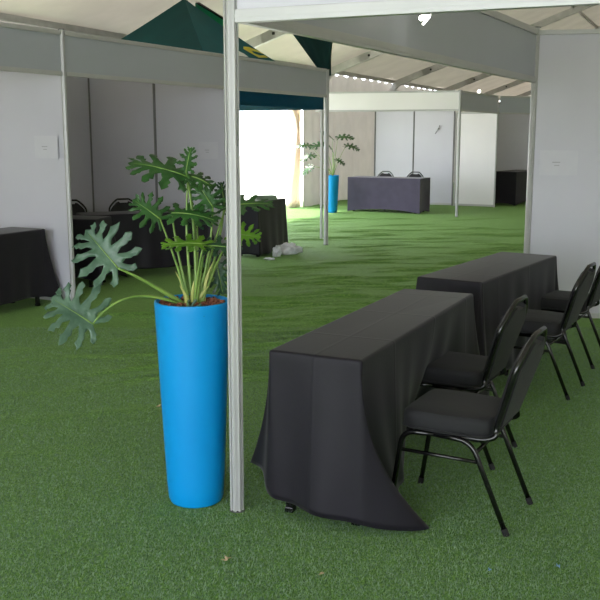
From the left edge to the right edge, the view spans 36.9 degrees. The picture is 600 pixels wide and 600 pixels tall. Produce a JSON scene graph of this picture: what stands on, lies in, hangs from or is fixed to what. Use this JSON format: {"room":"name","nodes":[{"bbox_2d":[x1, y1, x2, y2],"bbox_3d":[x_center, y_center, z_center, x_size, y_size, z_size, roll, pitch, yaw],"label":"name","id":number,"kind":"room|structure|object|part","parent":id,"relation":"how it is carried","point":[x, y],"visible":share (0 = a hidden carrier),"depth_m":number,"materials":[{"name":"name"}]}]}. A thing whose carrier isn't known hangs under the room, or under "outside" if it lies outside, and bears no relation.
{"room":"exhibition hall","nodes":[
{"label":"exhibition hall","id":0,"kind":"room"},
{"bbox_2d":[0,21,499,206],"bbox_3d":[3.401,-5.109,28.118,0.098,3.270,36.000,5,11,24],"label":"wall","id":1,"kind":"structure","parent":0,"point":[360,125],"depth_m":23.36,"materials":[{"name":"fabric"}]},
{"bbox_2d":[286,110,300,207],"bbox_3d":[-0.169,-3.473,20.928,0.182,2.621,0.590,5,11,24],"label":"curtain","id":2,"kind":"object","parent":1,"relation":"hanging from","point":[293,186],"visible":0.82,"depth_m":20.99,"materials":[{"name":"fabric"}]},
{"bbox_2d":[483,80,524,94],"bbox_3d":[13.537,-7.118,31.960,14.950,5.846,0.200,5,11,24],"label":"frame","id":3,"kind":"object","parent":1,"relation":"attached to","point":[517,82],"visible":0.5,"depth_m":34.40,"materials":[{"name":"metal"}]},
{"bbox_2d":[0,182,599,599],"bbox_3d":[4.230,-0.630,12.659,16.736,0.060,48.279,5,11,25],"label":"floor","id":4,"kind":"structure","parent":0,"point":[369,256],"depth_m":4.77,"materials":[{"name":"green carpet"}]},
{"bbox_2d":[12,297,40,305],"bbox_3d":[-3.050,-0.216,8.326,0.400,0.740,1.480,5,12,28],"label":"folding table","id":5,"kind":"object","parent":4,"relation":"on","point":[37,299],"visible":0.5,"depth_m":8.87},
{"bbox_2d":[0,227,62,304],"bbox_3d":[-3.057,-0.245,8.320,0.686,0.715,1.772,5,12,28],"label":"tablecloth","id":6,"kind":"object","parent":5,"relation":"on","point":[26,268],"visible":0.99,"depth_m":8.62,"materials":[{"name":"black fabric"}]},
{"bbox_3d":[-2.589,-0.294,8.822,0.040,0.715,0.040,5,12,28],"label":"leg","id":7,"kind":"part","parent":5,"relation":"part of","materials":[{"name":"black metal"}]},
{"bbox_2d":[0,71,70,299],"bbox_3d":[-3.247,-1.285,9.281,2.194,2.500,0.042,5,12,27],"label":"wall","id":8,"kind":"structure","parent":4,"relation":"on","point":[32,189],"depth_m":8.95,"materials":[{"name":"laminate"}]},
{"bbox_2d":[34,136,58,158],"bbox_3d":[-2.483,-1.496,8.804,0.300,0.220,0.003,5,12,27],"label":"paper notice","id":9,"kind":"object","parent":8,"relation":"attached to","point":[45,146],"visible":1,"depth_m":8.80,"materials":[{"name":"grey paper"}]},
{"bbox_3d":[-2.747,-0.042,9.241,1.058,0.045,0.030,5,12,27],"label":"rail","id":10,"kind":"part","parent":8,"relation":"part of","materials":[{"name":"metal"}]},
{"bbox_2d":[58,29,75,300],"bbox_3d":[-2.262,-1.265,8.760,0.055,2.648,0.055,-5,12,-27],"label":"post","id":11,"kind":"object","parent":4,"relation":"on","point":[62,43],"visible":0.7,"depth_m":8.74,"materials":[{"name":"metal"}]},
{"bbox_2d":[0,22,62,75],"bbox_3d":[-3.087,-2.070,7.052,0.041,0.415,3.435,6,12,28],"label":"fascia board","id":12,"kind":"object","parent":11,"relation":"attached to","point":[23,48],"visible":1,"depth_m":8.19,"materials":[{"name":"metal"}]},
{"bbox_3d":[-3.087,-2.255,7.018,0.040,0.040,3.435,5,12,28],"label":"rail","id":13,"kind":"part","parent":12,"relation":"part of","materials":[{"name":"metal"}]},
{"bbox_3d":[-3.087,-1.886,7.086,0.040,0.040,3.435,5,12,28],"label":"rail","id":14,"kind":"part","parent":12,"relation":"part of","materials":[{"name":"metal"}]},
{"bbox_2d":[66,76,92,211],"bbox_3d":[-3.525,-1.611,11.071,0.042,2.500,2.954,5,12,27],"label":"wall","id":15,"kind":"structure","parent":4,"relation":"on","point":[77,87],"depth_m":12.07,"materials":[{"name":"laminate"}]},
{"bbox_2d":[72,199,86,214],"bbox_3d":[-2.867,-0.801,11.226,0.418,0.863,0.608,-2,10,-10],"label":"banquet chair","id":16,"kind":"object","parent":4,"relation":"on","point":[76,208],"visible":0.1,"depth_m":11.41,"materials":[{"name":"black fabric"}]},
{"bbox_3d":[-2.906,-1.046,11.407,0.365,0.369,0.148,-2,10,-10],"label":"backrest","id":17,"kind":"part","parent":16,"relation":"part of","materials":[{"name":"black fabric"}]},
{"bbox_2d":[89,280,105,286],"bbox_3d":[-2.930,-0.560,10.215,1.480,0.740,0.400,2,11,11],"label":"folding table","id":18,"kind":"object","parent":4,"relation":"on","point":[90,281],"visible":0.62,"depth_m":9.97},
{"bbox_2d":[72,215,126,284],"bbox_3d":[-2.932,-0.590,10.216,1.772,0.715,0.686,2,11,11],"label":"tablecloth","id":19,"kind":"object","parent":18,"relation":"on","point":[80,223],"visible":0.29,"depth_m":9.87,"materials":[{"name":"black fabric"}]},
{"bbox_2d":[108,198,137,210],"bbox_3d":[-2.158,-0.849,11.488,0.418,0.863,0.608,-5,12,-28],"label":"banquet chair","id":20,"kind":"object","parent":4,"relation":"on","point":[117,206],"visible":0.15,"depth_m":11.62,"materials":[{"name":"black fabric"}]},
{"bbox_2d":[88,78,226,266],"bbox_3d":[-1.885,-1.770,11.804,2.244,2.550,0.042,6,12,28],"label":"wall","id":21,"kind":"structure","parent":4,"relation":"on","point":[127,119],"depth_m":11.78,"materials":[{"name":"plastic"}]},
{"bbox_3d":[-2.368,-1.817,12.065,1.071,2.480,0.006,6,12,28],"label":"panel","id":22,"kind":"part","parent":21,"relation":"part of","materials":[{"name":"laminate"}]},
{"bbox_3d":[-1.403,-1.722,11.543,1.071,2.480,0.006,6,12,28],"label":"panel","id":23,"kind":"part","parent":21,"relation":"part of","materials":[{"name":"plastic"}]},
{"bbox_2d":[198,142,217,158],"bbox_3d":[-1.157,-1.887,11.357,0.300,0.210,0.003,6,12,28],"label":"paper notice","id":24,"kind":"object","parent":21,"relation":"attached to","point":[207,150],"visible":1,"depth_m":11.36,"materials":[{"name":"grey paper"}]},
{"bbox_2d":[43,147,274,507],"bbox_3d":[-0.598,0.137,3.972,1.033,1.607,0.375,-6,12,-30],"label":"potted plant","id":25,"kind":"object","parent":4,"relation":"on","point":[192,328],"visible":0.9,"depth_m":3.94,"materials":[{"name":"green plant"}]},
{"bbox_3d":[-0.479,0.459,4.078,0.334,0.934,0.334,0,10,0],"label":"pot","id":26,"kind":"part","parent":25,"relation":"part of","materials":[{"name":"blue plastic"}]},
{"bbox_2d":[122,0,323,238],"bbox_3d":[-1.720,-2.709,13.686,3.134,3.716,3.134,5,12,28],"label":"gazebo","id":27,"kind":"object","parent":4,"relation":"on","point":[186,25],"visible":0.31,"depth_m":13.16,"materials":[{"name":"fabric"}]},
{"bbox_3d":[0.346,-2.151,14.426,0.035,2.350,0.035,5,12,28],"label":"leg","id":28,"kind":"part","parent":27,"relation":"part of","materials":[{"name":"metal"}]},
{"bbox_2d":[223,0,244,512],"bbox_3d":[-0.281,-0.341,3.800,0.069,2.608,0.069,-5,12,-28],"label":"post","id":29,"kind":"object","parent":4,"relation":"on","point":[230,28],"visible":1,"depth_m":3.80,"materials":[{"name":"metal"}]},
{"bbox_2d":[240,10,537,82],"bbox_3d":[0.894,-1.751,5.759,0.041,0.460,4.902,6,12,28],"label":"fascia board","id":30,"kind":"object","parent":29,"relation":"attached to","point":[492,42],"visible":0.71,"depth_m":5.86,"materials":[{"name":"metal"}]},
{"bbox_2d":[419,14,431,24],"bbox_3d":[0.720,-1.685,5.034,0.107,0.286,0.032,-2,10,-9],"label":"spot lamp","id":31,"kind":"object","parent":30,"relation":"attached to","point":[421,17],"visible":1,"depth_m":5.04,"materials":[{"name":"white"}]},
{"bbox_3d":[0.894,-1.952,5.723,0.040,0.052,4.902,6,12,28],"label":"rail","id":32,"kind":"part","parent":30,"relation":"part of","materials":[{"name":"metal"}]},
{"bbox_2d":[234,0,599,23],"bbox_3d":[0.850,-1.267,3.159,2.393,0.460,0.042,4,11,22],"label":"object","id":33,"kind":"object","parent":29,"relation":"attached to","point":[247,11],"visible":1,"depth_m":3.42,"materials":[{"name":"metal"}]},
{"bbox_3d":[0.850,-1.267,3.159,2.390,0.366,0.008,4,11,22],"label":"panel","id":34,"kind":"part","parent":33,"relation":"part of","materials":[{"name":"laminate"}]},
{"bbox_2d":[245,30,287,47],"bbox_3d":[5.174,-3.861,14.088,14.950,5.846,0.200,5,11,24],"label":"frame","id":35,"kind":"object","parent":4,"relation":"on","point":[268,36],"visible":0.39,"depth_m":16.59,"materials":[{"name":"metal"}]},
{"bbox_2d":[272,245,281,256],"bbox_3d":[-0.314,-0.682,12.502,0.143,0.160,0.134,0,10,0],"label":"plastic wrap","id":36,"kind":"object","parent":4,"relation":"on","point":[276,252],"visible":1,"depth_m":12.47,"materials":[{"name":"white plastic"}]},
{"bbox_2d":[277,242,302,254],"bbox_3d":[-0.144,-0.730,12.736,0.364,0.169,0.196,0,10,0],"label":"plastic wrap","id":37,"kind":"object","parent":4,"relation":"on","point":[286,248],"visible":0.9,"depth_m":12.69,"materials":[{"name":"white plastic"}]},
{"bbox_2d":[0,326,599,599],"bbox_3d":[-0.004,0.684,5.409,6.187,0.016,5.031,0,10,0],"label":"artificial grass","id":38,"kind":"structure","parent":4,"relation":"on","point":[551,467],"depth_m":3.94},
{"bbox_2d":[285,502,359,525],"bbox_3d":[0.434,0.467,4.575,0.380,0.740,1.700,5,11,25],"label":"folding table","id":39,"kind":"object","parent":4,"relation":"on","point":[291,507],"visible":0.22,"depth_m":4.00,"materials":[{"name":"black metal"}]},
{"bbox_3d":[-0.042,0.592,3.962,0.040,0.715,0.040,5,11,25],"label":"leg","id":40,"kind":"part","parent":39,"relation":"part of","materials":[{"name":"black metal"}]},
{"bbox_2d":[250,289,488,530],"bbox_3d":[0.452,0.452,4.583,0.852,0.746,1.879,4,11,23],"label":"tablecloth","id":41,"kind":"object","parent":39,"relation":"on","point":[339,392],"visible":0.84,"depth_m":3.83,"materials":[{"name":"black fabric"}]},
{"bbox_2d":[324,69,329,244],"bbox_3d":[0.400,-2.143,13.637,0.076,2.628,0.076,-5,12,-28],"label":"post","id":42,"kind":"object","parent":4,"relation":"on","point":[326,100],"visible":0.92,"depth_m":13.61,"materials":[{"name":"metal"}]},
{"bbox_2d":[64,31,326,97],"bbox_3d":[-0.931,-2.790,11.001,0.046,0.415,5.573,6,12,28],"label":"fascia board","id":43,"kind":"object","parent":42,"relation":"attached to","point":[86,56],"visible":0.91,"depth_m":10.10,"materials":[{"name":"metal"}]},
{"bbox_3d":[-0.931,-2.974,10.967,0.040,0.040,5.573,5,12,28],"label":"rail","id":44,"kind":"part","parent":43,"relation":"part of","materials":[{"name":"metal"}]},
{"bbox_3d":[-0.931,-2.605,11.034,0.040,0.040,5.573,5,12,28],"label":"rail","id":45,"kind":"part","parent":43,"relation":"part of","materials":[{"name":"metal"}]},
{"bbox_2d":[296,131,359,212],"bbox_3d":[0.600,-2.780,19.551,1.404,1.759,0.514,0,10,0],"label":"potted plant","id":46,"kind":"object","parent":4,"relation":"on","point":[333,179],"visible":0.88,"depth_m":19.51,"materials":[{"name":"green plant"}]},
{"bbox_3d":[0.700,-2.317,19.653,0.301,0.813,0.301,0,10,0],"label":"pot","id":47,"kind":"part","parent":46,"relation":"part of","materials":[{"name":"blue plastic"}]},
{"bbox_2d":[319,50,384,204],"bbox_3d":[7.265,-4.676,18.557,14.950,5.846,0.200,5,11,24],"label":"frame","id":48,"kind":"object","parent":4,"relation":"on","point":[366,56],"visible":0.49,"depth_m":21.19,"materials":[{"name":"metal"}]},
{"bbox_3d":[0.583,-3.748,21.852,0.140,2.840,0.100,5,11,24],"label":"leg","id":49,"kind":"part","parent":48,"relation":"part of","materials":[{"name":"metal"}]},
{"bbox_2d":[368,171,393,210],"bbox_3d":[1.856,-2.495,20.520,0.418,0.863,0.608,5,11,25],"label":"banquet chair","id":50,"kind":"object","parent":4,"relation":"on","point":[381,173],"visible":0.18,"depth_m":20.66,"materials":[{"name":"black fabric"}]},
{"bbox_3d":[1.952,-2.736,20.684,0.365,0.369,0.148,5,11,25],"label":"backrest","id":51,"kind":"part","parent":50,"relation":"part of","materials":[{"name":"black fabric"}]},
{"bbox_2d":[398,172,422,210],"bbox_3d":[2.496,-2.438,20.206,0.418,0.863,0.608,5,11,25],"label":"banquet chair","id":52,"kind":"object","parent":4,"relation":"on","point":[409,174],"visible":0.19,"depth_m":20.37,"materials":[{"name":"black fabric"}]},
{"bbox_3d":[2.592,-2.679,20.369,0.365,0.369,0.148,5,11,25],"label":"backrest","id":53,"kind":"part","parent":52,"relation":"part of","materials":[{"name":"black fabric"}]},
{"bbox_2d":[374,111,498,206],"bbox_3d":[3.211,-3.438,21.655,3.102,2.300,0.043,5,12,28],"label":"wall","id":54,"kind":"structure","parent":4,"relation":"on","point":[405,142],"depth_m":21.54,"materials":[{"name":"plastic"}]},
{"bbox_3d":[2.309,-3.524,22.129,0.985,2.230,0.007,5,12,28],"label":"panel","id":55,"kind":"part","parent":54,"relation":"part of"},
{"bbox_3d":[3.204,-3.438,21.659,0.985,2.230,0.006,5,12,28],"label":"panel","id":56,"kind":"part","parent":54,"relation":"part of","materials":[{"name":"plastic"}]},
{"bbox_3d":[3.204,-2.341,21.858,0.979,0.045,0.030,5,12,28],"label":"rail","id":57,"kind":"part","parent":54,"relation":"part of","materials":[{"name":"metal"}]},
{"bbox_3d":[4.128,-4.363,20.989,0.944,0.040,0.030,5,12,28],"label":"rail","id":58,"kind":"part","parent":54,"relation":"part of","materials":[{"name":"metal"}]},
{"bbox_3d":[4.128,-2.253,21.373,0.944,0.045,0.030,5,12,28],"label":"rail","id":59,"kind":"part","parent":54,"relation":"part of","materials":[{"name":"metal"}]},
{"bbox_2d":[499,96,530,113],"bbox_3d":[5.445,-4.567,21.129,1.832,0.410,0.040,-5,11,-24],"label":"fascia board","id":60,"kind":"object","parent":54,"relation":"attached to","point":[508,104],"visible":0.44,"depth_m":20.91,"materials":[{"name":"metal"}]},
{"bbox_3d":[5.445,-4.382,21.162,1.832,0.035,0.040,-5,11,-24],"label":"rail","id":61,"kind":"part","parent":60,"relation":"part of","materials":[{"name":"metal"}]},
{"bbox_3d":[5.445,-4.751,21.095,1.832,0.035,0.040,-5,11,-24],"label":"rail","id":62,"kind":"part","parent":60,"relation":"part of","materials":[{"name":"metal"}]},
{"bbox_2d":[455,90,461,216],"bbox_3d":[3.250,-2.992,18.463,0.063,2.568,0.063,-5,12,-28],"label":"post","id":63,"kind":"object","parent":4,"relation":"on","point":[460,91],"visible":1,"depth_m":18.44,"materials":[{"name":"metal"}]},
{"bbox_2d":[315,90,458,111],"bbox_3d":[1.775,-4.113,18.640,2.992,0.410,0.042,3,11,14],"label":"fascia board","id":64,"kind":"object","parent":63,"relation":"attached to","point":[446,100],"visible":0.77,"depth_m":18.59,"materials":[{"name":"metal"}]},
{"bbox_3d":[1.775,-3.929,18.673,2.992,0.035,0.040,3,11,14],"label":"rail","id":65,"kind":"part","parent":64,"relation":"part of","materials":[{"name":"metal"}]},
{"bbox_3d":[1.775,-4.298,18.606,2.992,0.035,0.040,3,11,14],"label":"rail","id":66,"kind":"part","parent":64,"relation":"part of","materials":[{"name":"metal"}]},
{"bbox_2d":[461,91,498,113],"bbox_3d":[3.905,-4.270,19.500,0.042,0.410,2.770,5,12,27],"label":"fascia board","id":67,"kind":"object","parent":63,"relation":"attached to","point":[471,101],"visible":1,"depth_m":19.42,"materials":[{"name":"metal"}]},
{"bbox_3d":[3.905,-4.086,19.534,0.040,0.035,2.770,5,12,27],"label":"rail","id":68,"kind":"part","parent":67,"relation":"part of","materials":[{"name":"metal"}]},
{"bbox_3d":[3.905,-4.455,19.467,0.040,0.035,2.770,5,12,27],"label":"rail","id":69,"kind":"part","parent":67,"relation":"part of","materials":[{"name":"metal"}]},
{"bbox_2d":[392,326,546,536],"bbox_3d":[0.745,0.520,3.976,0.608,0.863,0.418,6,12,28],"label":"banquet chair","id":70,"kind":"object","parent":4,"relation":"on","point":[462,417],"visible":1,"depth_m":3.83,"materials":[{"name":"black fabric"}]},
{"bbox_3d":[0.483,0.752,3.945,0.212,0.401,0.022,6,12,28],"label":"leg","id":71,"kind":"part","parent":70,"relation":"part of","materials":[{"name":"black metal"}]},
{"bbox_3d":[0.667,0.693,4.272,0.212,0.401,0.022,6,12,28],"label":"leg","id":72,"kind":"part","parent":70,"relation":"part of","materials":[{"name":"black metal"}]},
{"bbox_3d":[0.707,0.493,3.993,0.406,0.094,0.410,6,12,28],"label":"seat","id":73,"kind":"part","parent":70,"relation":"part of","materials":[{"name":"black fabric"}]},
{"bbox_3d":[0.724,0.777,3.814,0.341,0.404,0.022,6,12,28],"label":"leg","id":74,"kind":"part","parent":70,"relation":"part of","materials":[{"name":"black metal"}]},
{"bbox_3d":[0.835,0.337,3.892,0.404,0.473,0.415,6,12,28],"label":"frame","id":75,"kind":"part","parent":70,"relation":"part of","materials":[{"name":"black metal"}]},
{"bbox_3d":[0.908,0.718,4.141,0.341,0.404,0.022,6,12,28],"label":"leg","id":76,"kind":"part","parent":70,"relation":"part of","materials":[{"name":"black metal"}]},
{"bbox_3d":[0.942,0.335,3.831,0.148,0.369,0.365,6,12,28],"label":"backrest","id":77,"kind":"part","parent":70,"relation":"part of","materials":[{"name":"black fabric"}]},
{"bbox_2d":[415,295,527,469],"bbox_3d":[0.854,0.382,4.730,0.608,0.863,0.418,6,12,29],"label":"banquet chair","id":78,"kind":"object","parent":4,"relation":"on","point":[458,371],"visible":0.8,"depth_m":4.56,"materials":[{"name":"black fabric"}]},
{"bbox_3d":[0.591,0.614,4.704,0.212,0.401,0.022,6,12,29],"label":"leg","id":79,"kind":"part","parent":78,"relation":"part of","materials":[{"name":"black metal"}]},
{"bbox_3d":[0.816,0.356,4.748,0.406,0.094,0.410,6,12,29],"label":"seat","id":80,"kind":"part","parent":78,"relation":"part of","materials":[{"name":"black fabric"}]},
{"bbox_3d":[0.830,0.640,4.569,0.341,0.404,0.022,6,12,29],"label":"leg","id":81,"kind":"part","parent":78,"relation":"part of","materials":[{"name":"black metal"}]},
{"bbox_3d":[0.943,0.200,4.645,0.404,0.473,0.415,6,12,29],"label":"frame","id":82,"kind":"part","parent":78,"relation":"part of","materials":[{"name":"black metal"}]},
{"bbox_3d":[1.020,0.581,4.893,0.341,0.404,0.022,6,12,29],"label":"leg","id":83,"kind":"part","parent":78,"relation":"part of","materials":[{"name":"black metal"}]},
{"bbox_3d":[1.049,0.198,4.582,0.148,0.369,0.365,6,12,29],"label":"backrest","id":84,"kind":"part","parent":78,"relation":"part of","materials":[{"name":"black fabric"}]},
{"bbox_2d":[496,102,529,170],"bbox_3d":[6.075,-3.801,23.093,2.874,2.500,0.044,4,11,20],"label":"wall","id":85,"kind":"structure","parent":4,"relation":"on","point":[513,129],"depth_m":23.26,"materials":[{"name":"plastic"}]},
{"bbox_2d":[524,26,540,253],"bbox_3d":[2.070,-1.113,8.092,0.059,2.588,0.059,-5,12,-27],"label":"post","id":86,"kind":"object","parent":4,"relation":"on","point":[533,101],"visible":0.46,"depth_m":8.04,"materials":[{"name":"metal"}]},
{"bbox_2d":[489,262,595,400],"bbox_3d":[1.594,0.165,5.924,0.608,0.863,0.418,6,12,30],"label":"banquet chair","id":87,"kind":"object","parent":4,"relation":"on","point":[557,323],"visible":0.78,"depth_m":5.75,"materials":[{"name":"black fabric"}]},
{"bbox_3d":[1.557,0.138,5.942,0.406,0.094,0.410,6,12,30],"label":"seat","id":88,"kind":"part","parent":87,"relation":"part of","materials":[{"name":"black fabric"}]},
{"bbox_3d":[1.566,0.422,5.763,0.341,0.404,0.022,6,12,30],"label":"leg","id":89,"kind":"part","parent":87,"relation":"part of","materials":[{"name":"black metal"}]},
{"bbox_3d":[1.682,-0.017,5.837,0.404,0.473,0.415,6,12,30],"label":"frame","id":90,"kind":"part","parent":87,"relation":"part of","materials":[{"name":"black metal"}]},
{"bbox_3d":[1.762,0.364,6.083,0.341,0.404,0.022,6,12,30],"label":"leg","id":91,"kind":"part","parent":87,"relation":"part of","materials":[{"name":"black metal"}]},
{"bbox_3d":[1.787,-0.019,5.772,0.148,0.369,0.365,6,12,30],"label":"backrest","id":92,"kind":"part","parent":87,"relation":"part of","materials":[{"name":"black fabric"}]},
{"bbox_2d":[530,29,599,317],"bbox_3d":[4.184,-1.044,7.795,4.242,2.560,0.044,1,10,8],"label":"wall","id":93,"kind":"structure","parent":4,"relation":"on","point":[565,221],"depth_m":8.00,"materials":[{"name":"plastic"}]},
{"bbox_2d":[539,150,577,175],"bbox_3d":[2.302,-1.220,8.014,0.330,0.220,0.003,1,10,8],"label":"paper notice","id":94,"kind":"object","parent":93,"relation":"attached to","point":[552,162],"visible":1,"depth_m":8.01,"materials":[{"name":"grey paper"}]},
{"bbox_3d":[2.769,-2.320,7.769,1.376,0.040,0.030,1,10,8],"label":"rail","id":95,"kind":"part","parent":93,"relation":"part of","materials":[{"name":"metal"}]},
{"bbox_3d":[2.769,0.144,8.219,1.376,0.045,0.030,1,10,8],"label":"rail","id":96,"kind":"part","parent":93,"relation":"part of","materials":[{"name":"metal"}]},
{"bbox_2d":[541,266,599,368],"bbox_3d":[2.000,0.026,6.684,0.608,0.863,0.418,6,12,30],"label":"banquet chair","id":97,"kind":"object","parent":4,"relation":"on","point":[557,300],"visible":0.65,"depth_m":6.53,"materials":[{"name":"black fabric"}]},
{"bbox_3d":[1.963,-0.001,6.702,0.406,0.094,0.410,6,12,30],"label":"seat","id":98,"kind":"part","parent":97,"relation":"part of","materials":[{"name":"black fabric"}]},
{"bbox_3d":[1.972,0.284,6.523,0.341,0.404,0.022,6,12,30],"label":"leg","id":99,"kind":"part","parent":97,"relation":"part of","materials":[{"name":"black metal"}]},
{"bbox_3d":[2.088,-0.156,6.597,0.404,0.473,0.415,6,12,30],"label":"frame","id":100,"kind":"part","parent":97,"relation":"part of","materials":[{"name":"black metal"}]},
{"bbox_3d":[2.193,-0.158,6.533,0.148,0.369,0.365,6,12,30],"label":"backrest","id":101,"kind":"part","parent":97,"relation":"part of","materials":[{"name":"black fabric"}]},
{"bbox_3d":[2.168,0.225,6.843,0.341,0.404,0.022,6,12,30],"label":"leg","id":102,"kind":"part","parent":97,"relation":"part of","materials":[{"name":"black metal"}]},
{"bbox_3d":[-0.560,-1.039,12.842,0.320,0.740,0.960,4,11,21],"label":"folding table","id":103,"kind":"object","parent":4,"relation":"on","visible":0},
{"bbox_2d":[241,198,287,254],"bbox_3d":[-0.557,-1.065,12.838,0.470,0.722,1.102,4,11,21],"label":"tablecloth","id":104,"kind":"object","parent":103,"relation":"on","point":[272,224],"visible":0.62,"depth_m":12.54,"materials":[{"name":"black fabric"}]},
{"bbox_2d":[255,195,276,199],"bbox_3d":[-0.500,-1.464,12.846,0.300,0.060,0.200,-3,11,-17],"label":"cardboard box","id":105,"kind":"object","parent":104,"relation":"on","point":[270,197],"visible":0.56,"depth_m":12.77,"materials":[{"name":"grey cardboard"}]},
{"bbox_3d":[1.960,-2.330,19.925,1.620,0.740,0.560,5,12,27],"label":"folding table","id":106,"kind":"object","parent":4,"relation":"on","visible":0},
{"bbox_2d":[347,176,429,213],"bbox_3d":[1.960,-2.339,19.924,1.700,0.750,0.640,5,12,27],"label":"table","id":107,"kind":"object","parent":106,"relation":"on","point":[408,194],"visible":1,"depth_m":19.64,"materials":[{"name":"grey fabric"}]},
{"bbox_3d":[5.350,-2.790,22.311,0.560,0.789,1.460,7,13,35],"label":"folding table","id":108,"kind":"object","parent":4,"relation":"on","visible":0},
{"bbox_2d":[495,170,526,205],"bbox_3d":[5.350,-2.799,22.310,0.640,0.800,1.540,7,13,35],"label":"table","id":109,"kind":"object","parent":108,"relation":"on","point":[511,185],"visible":0.57,"depth_m":21.70,"materials":[{"name":"black fabric"}]},
{"bbox_3d":[-2.061,-1.044,-1.372,14.950,5.846,0.200,5,11,24],"label":"frame","id":110,"kind":"object","parent":4,"relation":"on","visible":0},
{"bbox_2d":[0,13,499,100],"bbox_3d":[0.523,-5.484,21.451,0.077,0.090,49.200,5,11,24],"label":"purlin","id":111,"kind":"object","parent":110,"relation":"attached to","point":[3,17],"visible":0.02,"depth_m":13.43,"materials":[{"name":"metal"}]},
{"bbox_2d":[570,6,598,28],"bbox_3d":[5.065,-6.857,19.076,0.064,0.070,49.200,5,11,24],"label":"purlin","id":112,"kind":"object","parent":110,"relation":"attached to","point":[581,13],"visible":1,"depth_m":25.85,"materials":[{"name":"metal"}]},
{"bbox_2d":[0,0,599,97],"bbox_3d":[3.881,-6.590,19.791,7.501,2.790,50.001,5,11,24],"label":"ceiling","id":113,"kind":"structure","parent":0,"point":[118,16],"depth_m":18.75,"materials":[{"name":"fabric"}]},
{"bbox_2d":[294,35,332,75],"bbox_3d":[0.197,-3.755,13.754,0.646,0.648,0.105,0,10,0],"label":"hanging cloth","id":114,"kind":"object","parent":113,"relation":"hanging from","point":[319,52],"visible":0.62,"depth_m":13.75,"materials":[{"name":"fabric"}]},
{"bbox_2d":[389,5,595,90],"bbox_3d":[9.355,-5.489,23.023,14.950,5.846,0.200,5,11,24],"label":"frame","id":115,"kind":"object","parent":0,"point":[577,9],"visible":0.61,"depth_m":25.24,"materials":[{"name":"metal"}]},
{"bbox_2d":[442,26,599,90],"bbox_3d":[11.447,-6.304,27.493,14.950,5.846,0.200,5,11,24],"label":"frame","id":116,"kind":"object","parent":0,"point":[471,80],"visible":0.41,"depth_m":29.99,"materials":[{"name":"metal"}]},
{"label":"outside","id":117,"kind":"structure","parent":0,"visible":0},
{"bbox_2d":[240,156,302,204],"bbox_3d":[0.000,1.712,0.312,160.000,0.100,160.000,0,10,0],"label":"ground","id":118,"kind":"structure","parent":117,"point":[259,175],"depth_m":38.17,"materials":[{"name":"white"}]},
{"bbox_2d":[517,90,530,95],"bbox_3d":[15.628,-7.932,36.430,14.950,5.846,0.200,5,11,24],"label":"frame","id":119,"kind":"object","parent":118,"relation":"on","point":[527,93],"visible":0.09,"depth_m":38.93,"materials":[{"name":"metal"}]},
{"bbox_3d":[1.354,0.135,6.397,0.400,0.740,1.480,7,12,32],"label":"folding table","id":120,"kind":"object","parent":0,"visible":0},
{"bbox_2d":[416,252,566,393],"bbox_3d":[1.347,0.106,6.392,0.686,0.715,1.772,7,12,32],"label":"tablecloth","id":121,"kind":"object","parent":120,"relation":"on","point":[496,280],"visible":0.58,"depth_m":5.99,"materials":[{"name":"black fabric"}]},
{"bbox_3d":[-1.870,-0.677,10.855,1.480,0.740,0.400,-5,11,-24],"label":"folding table","id":122,"kind":"object","parent":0,"visible":0},
{"bbox_2d":[76,208,217,269],"bbox_3d":[-1.876,-0.706,10.853,1.772,0.715,0.686,-5,11,-24],"label":"tablecloth","id":123,"kind":"object","parent":122,"relation":"on","point":[152,255],"visible":0.29,"depth_m":10.65,"materials":[{"name":"black fabric"}]}
]}

